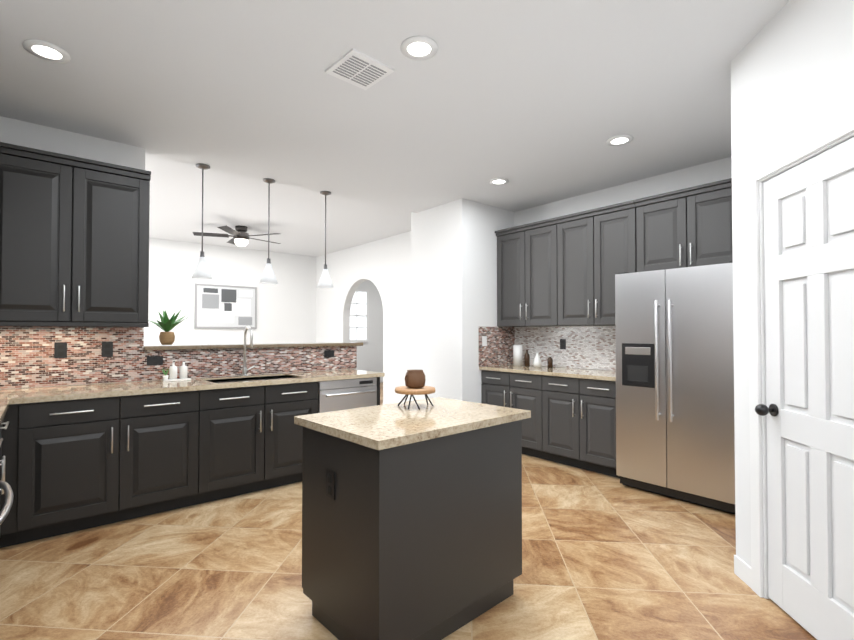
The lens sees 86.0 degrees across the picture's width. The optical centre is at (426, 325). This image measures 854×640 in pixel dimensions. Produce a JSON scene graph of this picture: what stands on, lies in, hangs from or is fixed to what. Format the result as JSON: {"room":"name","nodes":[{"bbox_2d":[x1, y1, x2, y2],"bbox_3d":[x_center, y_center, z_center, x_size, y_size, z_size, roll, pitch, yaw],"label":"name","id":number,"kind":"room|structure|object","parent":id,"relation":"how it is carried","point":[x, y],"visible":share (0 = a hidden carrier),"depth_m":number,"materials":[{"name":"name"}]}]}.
{"room":"kitchen","nodes":[
{"label":"kitchen","id":0,"kind":"room"},
{"bbox_2d":[0,116,144,388],"bbox_3d":[-2.864,-0.103,3.293,1.400,2.910,0.150,1,-1,-40],"label":"wall","id":1,"kind":"structure","parent":0,"point":[30,135],"depth_m":3.40,"materials":[{"name":"white paint"}]},
{"bbox_2d":[0,146,150,325],"bbox_3d":[-2.563,-0.571,3.238,0.990,1.105,0.330,1,-1,-40],"label":"upper cabinet","id":2,"kind":"object","parent":1,"relation":"attached to","point":[74,241],"depth_m":3.13,"materials":[{"name":"black paint"}]},
{"bbox_2d":[144,238,315,344],"bbox_3d":[-4.951,-0.032,7.651,6.950,2.910,0.150,1,-1,-40],"label":"wall","id":3,"kind":"structure","parent":0,"point":[286,308],"depth_m":8.65,"materials":[{"name":"white paint"}]},
{"bbox_2d":[194,283,256,328],"bbox_3d":[-3.736,-0.337,8.550,1.100,0.810,0.039,1,-1,-40],"label":"picture","id":4,"kind":"object","parent":3,"relation":"attached to","point":[224,307],"visible":1,"depth_m":8.51,"materials":[{"name":"grey"}]},
{"bbox_2d":[145,155,410,256],"bbox_3d":[-2.824,-1.584,7.204,9.700,0.180,5.750,1,-1,-40],"label":"ceiling","id":5,"kind":"structure","parent":0,"point":[297,214],"depth_m":6.20,"materials":[{"name":"white paint"}]},
{"bbox_2d":[193,225,280,245],"bbox_3d":[-2.841,-1.350,7.003,1.291,0.294,1.256,1,-1,-40],"label":"ceiling fan","id":6,"kind":"object","parent":5,"relation":"hanging from","point":[240,235],"visible":1,"depth_m":6.88,"materials":[{"name":"brown metal"}]},
{"bbox_2d":[356,280,382,378],"bbox_3d":[-1.962,0.029,11.362,2.700,2.910,0.150,1,-1,-40],"label":"wall","id":7,"kind":"structure","parent":0,"point":[370,355],"depth_m":11.75,"materials":[{"name":"white paint"}]},
{"bbox_2d":[350,289,368,341],"bbox_3d":[-1.740,-0.235,11.412,0.680,1.320,0.058,1,-1,-40],"label":"window","id":8,"kind":"structure","parent":7,"relation":"in","point":[359,320],"depth_m":11.48,"materials":[{"name":"white"}]},
{"bbox_2d":[0,0,789,212],"bbox_3d":[0.323,-1.601,2.500,5.630,0.300,5.500,1,-1,-40],"label":"ceiling","id":9,"kind":"structure","parent":0,"point":[535,103],"depth_m":2.80,"materials":[{"name":"white paint"}]},
{"bbox_2d":[22,39,69,62],"bbox_3d":[-2.008,-1.446,2.420,0.196,0.012,0.196,1,-1,-40],"label":"recessed light","id":10,"kind":"object","parent":9,"relation":"in","point":[45,50],"visible":1,"depth_m":2.41,"materials":[{"name":"white plastic"}]},
{"bbox_2d":[191,163,211,279],"bbox_3d":[-2.004,-0.919,4.087,0.172,1.010,0.172,1,-1,-40],"label":"pendant light","id":11,"kind":"object","parent":9,"relation":"hanging from","point":[201,271],"visible":1,"depth_m":4.06,"materials":[{"name":"white glass"}]},
{"bbox_2d":[259,178,277,283],"bbox_3d":[-1.545,-0.913,4.473,0.172,1.010,0.172,1,-1,-40],"label":"pendant light","id":12,"kind":"object","parent":9,"relation":"hanging from","point":[268,276],"visible":1,"depth_m":4.45,"materials":[{"name":"white glass"}]},
{"bbox_2d":[317,191,333,287],"bbox_3d":[-1.078,-0.907,4.865,0.172,1.010,0.172,1,-1,-40],"label":"pendant light","id":13,"kind":"object","parent":9,"relation":"hanging from","point":[325,281],"visible":1,"depth_m":4.83,"materials":[{"name":"white glass"}]},
{"bbox_2d":[325,49,394,89],"bbox_3d":[-0.382,-1.442,2.598,0.280,0.013,0.280,1,-1,-43],"label":"ceiling vent","id":14,"kind":"object","parent":9,"relation":"in","point":[358,69],"visible":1,"depth_m":2.58,"materials":[{"name":"white metal"}]},
{"bbox_2d":[401,36,437,59],"bbox_3d":[-0.041,-1.446,2.395,0.196,0.012,0.196,1,-1,-40],"label":"recessed light","id":15,"kind":"object","parent":9,"relation":"in","point":[419,47],"visible":1,"depth_m":2.39,"materials":[{"name":"white plastic"}]},
{"bbox_2d":[489,178,508,184],"bbox_3d":[0.707,-1.412,4.505,0.196,0.012,0.196,1,-1,-40],"label":"recessed light","id":16,"kind":"object","parent":9,"relation":"in","point":[498,181],"visible":0.98,"depth_m":4.50,"materials":[{"name":"white plastic"}]},
{"bbox_2d":[606,135,632,145],"bbox_3d":[1.489,-1.427,3.542,0.196,0.012,0.196,1,-1,-40],"label":"recessed light","id":17,"kind":"object","parent":9,"relation":"in","point":[618,140],"visible":1,"depth_m":3.54,"materials":[{"name":"white plastic"}]},
{"bbox_2d":[0,383,816,639],"bbox_3d":[-1.061,1.440,4.978,9.800,0.120,11.350,1,-1,-40],"label":"floor","id":18,"kind":"structure","parent":0,"point":[605,557],"depth_m":2.44,"materials":[{"name":"tile"}]},
{"bbox_2d":[0,423,3,525],"bbox_3d":[-2.368,0.895,2.067,0.600,0.875,1.060,1,-1,-40],"label":"oven","id":19,"kind":"object","parent":18,"relation":"on","point":[1,439],"depth_m":2.31,"materials":[{"name":"black paint"}]},
{"bbox_2d":[0,399,9,422],"bbox_3d":[-2.356,0.440,2.085,0.632,0.035,1.060,1,-1,-40],"label":"countertop","id":20,"kind":"structure","parent":19,"relation":"on","point":[4,403],"depth_m":2.44,"materials":[{"name":"beige stone"}]},
{"bbox_2d":[0,481,12,524],"bbox_3d":[-1.734,0.782,1.408,0.681,1.080,0.760,1,-1,-40],"label":"handle","id":21,"kind":"object","parent":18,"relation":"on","point":[8,491],"visible":1,"depth_m":1.61,"materials":[{"name":"silver metal"}]},
{"bbox_2d":[0,406,15,547],"bbox_3d":[-2.873,0.907,2.777,0.736,0.875,0.600,1,-1,-40],"label":"base cabinet","id":22,"kind":"object","parent":18,"relation":"on","point":[9,434],"depth_m":2.73,"materials":[{"name":"black paint"}]},
{"bbox_2d":[12,390,211,545],"bbox_3d":[-2.233,0.915,3.311,1.070,0.875,0.605,1,-1,-40],"label":"base cabinet","id":23,"kind":"object","parent":18,"relation":"on","point":[82,457],"depth_m":3.03,"materials":[{"name":"black paint"}]},
{"bbox_2d":[0,370,383,405],"bbox_3d":[-1.878,0.465,3.598,3.306,0.035,0.632,1,-1,-40],"label":"countertop","id":24,"kind":"structure","parent":23,"relation":"on","point":[17,397],"depth_m":3.30,"materials":[{"name":"beige stone"}]},
{"bbox_2d":[161,361,190,381],"bbox_3d":[-2.037,0.369,3.712,0.206,0.159,0.100,1,-1,-40],"label":"soap","id":25,"kind":"object","parent":24,"relation":"on","point":[172,375],"visible":1,"depth_m":3.69,"materials":[{"name":"white ceramic"}]},
{"bbox_2d":[240,326,254,377],"bbox_3d":[-1.564,0.232,4.071,0.118,0.446,0.213,1,-1,-40],"label":"faucet","id":26,"kind":"object","parent":24,"relation":"on","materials":[{"name":"silver metal"}]},
{"bbox_2d":[208,374,295,381],"bbox_3d":[-1.480,0.576,3.920,0.748,0.223,0.428,1,-1,-40],"label":"sink","id":27,"kind":"object","parent":24,"relation":"in","point":[261,375],"depth_m":4.07,"materials":[{"name":"metal"}]},
{"bbox_2d":[212,382,319,500],"bbox_3d":[-1.534,0.925,3.898,1.036,0.875,0.605,1,-1,-40],"label":"base cabinet","id":28,"kind":"object","parent":18,"relation":"on","point":[257,442],"depth_m":3.67,"materials":[{"name":"black paint"}]},
{"bbox_2d":[320,378,379,412],"bbox_3d":[-0.918,0.933,4.415,0.715,0.875,0.605,1,-1,-40],"label":"dishwasher","id":29,"kind":"object","parent":18,"relation":"on","point":[351,393],"depth_m":4.20,"materials":[{"name":"silver metal"}]},
{"bbox_2d":[294,397,530,639],"bbox_3d":[-0.050,0.880,2.196,0.940,0.910,0.655,1,-1,-43],"label":"kitchen island","id":30,"kind":"object","parent":18,"relation":"on","point":[412,522],"visible":1,"depth_m":1.92,"materials":[{"name":"grey paint"}]},
{"bbox_2d":[395,370,435,408],"bbox_3d":[-0.062,0.333,2.407,0.216,0.192,0.216,1,-1,-40],"label":"decorative piece","id":31,"kind":"object","parent":30,"relation":"on","point":[415,382],"visible":1,"depth_m":2.36,"materials":[{"name":"brown wood"}]},
{"bbox_2d":[481,372,534,456],"bbox_3d":[1.140,0.944,5.084,0.600,0.875,0.903,1,-1,-40],"label":"base cabinet","id":32,"kind":"object","parent":18,"relation":"on","point":[516,390],"depth_m":4.86,"materials":[{"name":"grey paint"}]},
{"bbox_2d":[535,376,619,477],"bbox_3d":[1.630,0.935,4.500,0.600,0.875,0.903,1,-1,-40],"label":"base cabinet","id":33,"kind":"object","parent":18,"relation":"on","point":[571,421],"depth_m":4.30,"materials":[{"name":"grey paint"}]},
{"bbox_2d":[479,364,615,379],"bbox_3d":[1.373,0.484,4.789,0.632,0.035,1.666,1,-1,-40],"label":"countertop","id":34,"kind":"structure","parent":33,"relation":"on","point":[575,373],"depth_m":4.63,"materials":[{"name":"beige stone"}]},
{"bbox_2d":[513,345,552,367],"bbox_3d":[1.184,0.353,5.219,0.165,0.240,0.524,1,-1,-40],"label":"decorative bottles","id":35,"kind":"object","parent":34,"relation":"on","point":[518,356],"depth_m":5.27,"materials":[{"name":"white ceramic"}]},
{"bbox_2d":[615,261,734,513],"bbox_3d":[2.135,0.457,3.728,0.772,1.805,0.911,1,-1,-40],"label":"fridge","id":36,"kind":"object","parent":18,"relation":"on","point":[675,429],"visible":0.81,"depth_m":3.48,"materials":[{"name":"silver metal"}]},
{"bbox_2d":[411,198,513,402],"bbox_3d":[0.437,-0.063,5.706,0.900,2.910,0.920,1,-1,-40],"label":"wall","id":37,"kind":"structure","parent":0,"point":[454,275],"depth_m":5.30,"materials":[{"name":"white paint"}]},
{"bbox_2d":[316,156,731,403],"bbox_3d":[0.566,-0.052,6.369,0.150,2.910,10.750,1,-1,-40],"label":"wall","id":38,"kind":"structure","parent":0,"point":[383,265],"depth_m":7.55,"materials":[{"name":"white paint"}]},
{"bbox_2d":[495,222,550,326],"bbox_3d":[1.243,-0.539,5.194,0.330,1.105,0.903,1,-1,-40],"label":"upper cabinet","id":39,"kind":"object","parent":38,"relation":"attached to","point":[524,252],"depth_m":5.12,"materials":[{"name":"grey paint"}]},
{"bbox_2d":[479,326,615,370],"bbox_3d":[1.370,0.237,4.792,0.639,0.457,1.669,1,-1,-40],"label":"backsplash","id":40,"kind":"structure","parent":38,"relation":"attached to","point":[590,347],"depth_m":5.18,"materials":[{"name":"tile"}]},
{"bbox_2d":[482,336,486,345],"bbox_3d":[0.663,0.185,5.278,0.072,0.115,0.007,1,-1,-40],"label":"outlet","id":41,"kind":"object","parent":40,"relation":"attached to","point":[484,340],"visible":1,"depth_m":5.27,"materials":[{"name":"white plastic"}]},
{"bbox_2d":[560,339,565,348],"bbox_3d":[1.514,0.212,5.104,0.007,0.115,0.072,1,-1,-40],"label":"electrical outlet","id":42,"kind":"object","parent":40,"relation":"attached to","point":[562,343],"visible":1,"depth_m":5.10,"materials":[{"name":"black plastic"}]},
{"bbox_2d":[551,202,646,325],"bbox_3d":[1.758,-0.549,4.582,0.330,1.105,0.977,1,-1,-40],"label":"upper cabinet","id":43,"kind":"object","parent":38,"relation":"attached to","point":[564,270],"depth_m":4.49,"materials":[{"name":"grey paint"}]},
{"bbox_2d":[643,178,732,270],"bbox_3d":[2.301,-0.790,3.939,0.330,0.645,0.851,1,-1,-40],"label":"upper cabinet","id":44,"kind":"object","parent":38,"relation":"attached to","point":[688,228],"depth_m":3.81,"materials":[{"name":"grey paint"}]},
{"bbox_2d":[731,0,853,566],"bbox_3d":[1.630,-0.074,1.346,0.120,2.790,2.300,0,-1,5],"label":"wall","id":45,"kind":"structure","parent":0,"point":[792,73],"depth_m":2.18,"materials":[{"name":"white paint"}]},
{"bbox_2d":[380,379,751,588],"bbox_3d":[-1.085,1.331,5.008,9.200,0.100,10.675,1,-1,-40],"label":"baseboard","id":46,"kind":"structure","parent":45,"relation":"attached to","point":[742,570],"depth_m":2.40,"materials":[{"name":"white wood"}]},
{"bbox_2d":[747,113,853,598],"bbox_3d":[1.672,0.271,1.914,0.136,2.117,0.830,0,-1,5],"label":"door frame","id":47,"kind":"structure","parent":45,"relation":"attached to","point":[833,135],"depth_m":2.26,"materials":[{"name":"white wood"}]},
{"bbox_2d":[755,137,853,639],"bbox_3d":[1.639,0.304,1.922,0.496,2.028,0.513,1,-1,-40],"label":"pantry door","id":48,"kind":"structure","parent":45,"relation":"in","point":[807,409],"depth_m":1.94,"materials":[{"name":"white wood"}]},
{"bbox_3d":[-1.570,0.792,4.365,1.980,1.155,0.150,1,-1,-40],"label":"wall","id":49,"kind":"structure","parent":0,"visible":0},
{"bbox_2d":[144,342,362,349],"bbox_3d":[-1.587,0.198,4.443,2.039,0.033,0.365,1,-1,-40],"label":"bar","id":50,"kind":"object","parent":49,"relation":"on","point":[211,346],"visible":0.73,"depth_m":4.18,"materials":[{"name":"stone"}]},
{"bbox_2d":[148,309,189,344],"bbox_3d":[-2.152,0.014,3.851,0.328,0.303,0.364,1,-1,-40],"label":"potted plant","id":51,"kind":"object","parent":50,"relation":"on","point":[166,324],"visible":0.96,"depth_m":3.81,"materials":[{"name":"plant"}]},
{"bbox_3d":[-1.801,-0.083,0.822,0.150,2.790,5.300,1,-1,-40],"label":"wall","id":52,"kind":"structure","parent":0,"visible":0},
{"bbox_2d":[0,326,356,388],"bbox_3d":[-2.055,0.222,3.865,3.379,0.457,0.005,1,-1,-40],"label":"backsplash","id":53,"kind":"structure","parent":52,"relation":"attached to","point":[28,359],"depth_m":3.57,"materials":[{"name":"tile"}]},
{"bbox_2d":[54,342,66,357],"bbox_3d":[-2.671,0.183,3.339,0.072,0.115,0.007,1,-1,-40],"label":"electrical outlet","id":54,"kind":"object","parent":53,"relation":"attached to","point":[60,349],"visible":1,"depth_m":3.34,"materials":[{"name":"black plastic"}]},
{"bbox_2d":[101,342,112,356],"bbox_3d":[-2.457,0.186,3.519,0.072,0.115,0.007,1,-1,-40],"label":"electrical outlet","id":55,"kind":"object","parent":53,"relation":"attached to","point":[107,349],"visible":1,"depth_m":3.52,"materials":[{"name":"black plastic"}]},
{"bbox_2d":[147,356,162,365],"bbox_3d":[-2.212,0.289,3.723,0.115,0.078,0.007,1,-1,-40],"label":"electrical outlet","id":56,"kind":"object","parent":53,"relation":"attached to","point":[154,360],"visible":1,"depth_m":3.72,"materials":[{"name":"black plastic"}]},
{"bbox_2d":[324,350,333,357],"bbox_3d":[-1.010,0.296,4.733,0.115,0.078,0.007,1,-1,-40],"label":"electrical outlet","id":57,"kind":"object","parent":53,"relation":"attached to","point":[329,353],"visible":1,"depth_m":4.73,"materials":[{"name":"black plastic"}]}
]}

